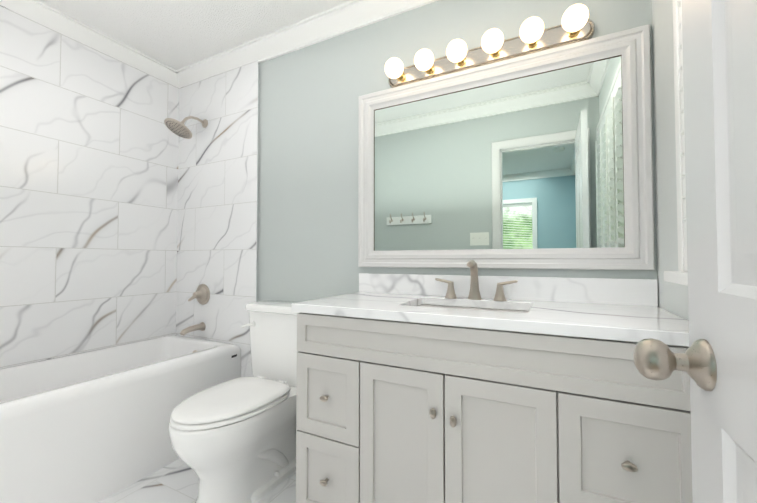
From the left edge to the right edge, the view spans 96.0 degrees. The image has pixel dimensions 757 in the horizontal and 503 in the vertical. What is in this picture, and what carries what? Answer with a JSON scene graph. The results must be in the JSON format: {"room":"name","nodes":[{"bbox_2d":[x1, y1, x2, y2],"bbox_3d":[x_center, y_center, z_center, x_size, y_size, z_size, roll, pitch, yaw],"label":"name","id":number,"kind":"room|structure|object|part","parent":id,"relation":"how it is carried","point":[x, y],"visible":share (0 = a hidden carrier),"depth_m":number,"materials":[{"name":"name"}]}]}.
{"room":"bathroom","nodes":[
{"label":"bathroom","id":0,"kind":"room"},
{"bbox_2d":[40,0,349,69],"bbox_3d":[-0.578,-1.387,1.262,3.090,0.080,1.775,-1,-2,27],"label":"ceiling","id":1,"kind":"structure","parent":0,"point":[176,34],"depth_m":1.96,"materials":[{"name":"white paint"}]},
{"bbox_2d":[98,459,295,502],"bbox_3d":[-0.578,1.142,1.201,3.090,0.080,1.775,-1,-2,27],"label":"floor","id":2,"kind":"structure","parent":0,"point":[176,481],"depth_m":1.59,"materials":[{"name":"tile"}]},
{"bbox_2d":[0,116,240,502],"bbox_3d":[-1.531,0.079,1.707,0.681,2.070,1.502,-1,-2,27],"label":"tub","id":3,"kind":"object","parent":2,"relation":"on","point":[89,427],"visible":0.96,"depth_m":1.61,"materials":[{"name":"white ceramic"}]},
{"bbox_3d":[-1.268,0.527,2.315,0.060,0.067,0.160,-1,-2,27],"label":"spout","id":4,"kind":"part","parent":3,"relation":"part of","materials":[{"name":"silver metal"}]},
{"bbox_2d":[169,300,299,502],"bbox_3d":[-0.588,0.699,1.643,0.570,0.827,0.759,-1,-2,27],"label":"toilet","id":5,"kind":"object","parent":2,"relation":"on","point":[233,441],"visible":0.77,"depth_m":1.53,"materials":[{"name":"white ceramic"}]},
{"bbox_3d":[-0.677,0.689,1.548,0.386,0.020,0.497,-1,-2,27],"label":"seat","id":6,"kind":"part","parent":5,"relation":"part of","materials":[{"name":"white plastic"}]},
{"bbox_3d":[-0.674,0.666,1.555,0.380,0.022,0.503,-1,-2,27],"label":"seat lid","id":7,"kind":"part","parent":5,"relation":"part of","materials":[{"name":"white plastic"}]},
{"bbox_3d":[-0.631,0.908,1.634,0.378,0.409,0.712,-1,-2,27],"label":"bowl","id":8,"kind":"part","parent":5,"relation":"part of","materials":[{"name":"white ceramic"}]},
{"bbox_3d":[-0.724,0.407,1.896,0.068,0.036,0.038,-1,-2,27],"label":"lever","id":9,"kind":"part","parent":5,"relation":"part of","materials":[{"name":"white plastic"}]},
{"bbox_3d":[-0.500,0.313,1.909,0.495,0.042,0.222,-1,-2,27],"label":"tank lid","id":10,"kind":"part","parent":5,"relation":"part of","materials":[{"name":"white ceramic"}]},
{"bbox_3d":[-0.497,0.524,1.910,0.470,0.380,0.200,-1,-2,27],"label":"tank","id":11,"kind":"part","parent":5,"relation":"part of","materials":[{"name":"white ceramic"}]},
{"bbox_2d":[291,308,692,502],"bbox_3d":[0.351,0.671,1.283,1.246,0.866,0.566,-1,-2,27],"label":"bathroom vanity","id":12,"kind":"object","parent":2,"relation":"on","point":[473,387],"depth_m":1.02,"materials":[{"name":"painted wood"},{"name":"marble"},{"name":"brushed nickel"}]},
{"bbox_2d":[291,292,688,339],"bbox_3d":[0.345,0.220,1.305,1.266,0.032,0.552,-1,-2,27],"label":"countertop","id":13,"kind":"structure","parent":12,"relation":"on","point":[647,320],"depth_m":1.11,"materials":[{"name":"white stone"}]},
{"bbox_2d":[419,300,522,311],"bbox_3d":[0.343,0.306,1.332,0.490,0.162,0.330,-1,-2,27],"label":"sink","id":14,"kind":"object","parent":13,"relation":"in","point":[438,303],"depth_m":1.47,"materials":[{"name":"white ceramic"}]},
{"bbox_2d":[435,260,518,303],"bbox_3d":[0.404,0.122,1.458,0.352,0.172,0.122,-1,-2,27],"label":"faucet","id":15,"kind":"object","parent":13,"relation":"on","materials":[{"name":"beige metal"}]},
{"bbox_2d":[258,0,656,301],"bbox_3d":[-0.206,-0.105,1.971,3.090,2.450,0.120,-1,-2,27],"label":"wall","id":16,"kind":"structure","parent":0,"point":[308,171],"depth_m":1.93,"materials":[{"name":"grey paint"}]},
{"bbox_2d":[176,60,257,376],"bbox_3d":[-1.136,-0.053,2.362,0.806,2.365,0.015,-1,-2,27],"label":"wall tile","id":17,"kind":"structure","parent":16,"relation":"attached to","point":[217,205],"depth_m":2.33,"materials":[{"name":"white tile"}]},
{"bbox_2d":[256,61,259,301],"bbox_3d":[-0.774,-0.052,2.179,0.004,2.355,0.016,-1,-2,27],"label":"tile trim","id":18,"kind":"structure","parent":17,"relation":"attached to","point":[257,221],"depth_m":2.19,"materials":[{"name":"silver metal"}]},
{"bbox_2d":[175,0,437,87],"bbox_3d":[-0.252,-1.282,1.908,2.850,0.100,0.085,-1,-2,27],"label":"crown molding","id":19,"kind":"structure","parent":16,"relation":"attached to","point":[345,17],"depth_m":2.01,"materials":[{"name":"white wood"}]},
{"bbox_2d":[385,4,594,87],"bbox_3d":[0.431,-0.895,1.514,0.916,0.100,0.154,-1,-2,27],"label":"light bar","id":20,"kind":"object","parent":16,"relation":"attached to","point":[577,25],"visible":1,"depth_m":1.48,"materials":[{"name":"white glass"}]},
{"bbox_2d":[358,24,654,269],"bbox_3d":[0.459,-0.385,1.558,1.259,0.922,0.028,-1,-2,27],"label":"mirror","id":21,"kind":"object","parent":16,"relation":"attached to","point":[540,160],"visible":0.98,"depth_m":1.49,"materials":[{"name":"white mirror"}]},
{"bbox_3d":[0.464,-0.385,1.567,1.099,0.762,0.004,-1,-2,27],"label":"glass","id":22,"kind":"part","parent":21,"relation":"part of","materials":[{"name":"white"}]},
{"bbox_2d":[359,273,658,307],"bbox_3d":[0.465,0.160,1.544,1.266,0.100,0.020,-1,-2,27],"label":"backsplash","id":23,"kind":"structure","parent":16,"relation":"attached to","point":[581,290],"depth_m":1.41,"materials":[{"name":"white stone"}]},
{"bbox_2d":[652,0,688,319],"bbox_3d":[0.758,-0.139,0.560,0.140,2.450,1.775,-1,-2,27],"label":"wall","id":24,"kind":"structure","parent":0,"point":[673,298],"depth_m":1.16,"materials":[{"name":"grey paint"}]},
{"bbox_2d":[664,0,687,284],"bbox_3d":[0.675,-0.419,0.471,0.202,1.126,1.092,-1,-2,27],"label":"window","id":25,"kind":"structure","parent":24,"relation":"in","point":[680,276],"depth_m":0.95,"materials":[{"name":"white"}]},
{"bbox_2d":[678,0,687,270],"bbox_3d":[0.618,-0.451,0.501,0.066,0.984,0.973,-1,-2,27],"label":"window shutters","id":26,"kind":"object","parent":25,"relation":"attached to","point":[681,90],"visible":0.12,"depth_m":0.92,"materials":[{"name":"white"}]},
{"bbox_2d":[682,0,756,502],"bbox_3d":[0.353,0.057,0.243,0.035,2.018,0.602,-1,-2,27],"label":"door","id":27,"kind":"structure","parent":24,"relation":"in","point":[719,39],"depth_m":0.42,"materials":[{"name":"grey wood"}]},
{"bbox_2d":[633,338,716,390],"bbox_3d":[0.451,0.154,0.460,0.171,0.068,0.068,-1,-2,27],"label":"door knob","id":28,"kind":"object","parent":27,"relation":"attached to","point":[655,359],"depth_m":0.46,"materials":[{"name":"silver metal"}]},
{"bbox_3d":[-1.931,-0.108,1.845,0.120,2.450,1.655,-1,-2,27],"label":"wall","id":29,"kind":"structure","parent":0,"visible":0},
{"bbox_2d":[0,0,178,87],"bbox_3d":[-1.813,-1.282,1.881,0.085,0.100,1.535,-1,-2,27],"label":"crown molding","id":30,"kind":"structure","parent":29,"relation":"attached to","point":[41,12],"depth_m":2.03,"materials":[{"name":"white wood"}]},
{"bbox_2d":[0,5,178,368],"bbox_3d":[-1.844,-0.065,1.868,0.015,2.365,1.535,-1,-2,27],"label":"wall tile","id":31,"kind":"structure","parent":29,"relation":"attached to","point":[89,144],"depth_m":2.01,"materials":[{"name":"white tile"}]}
]}

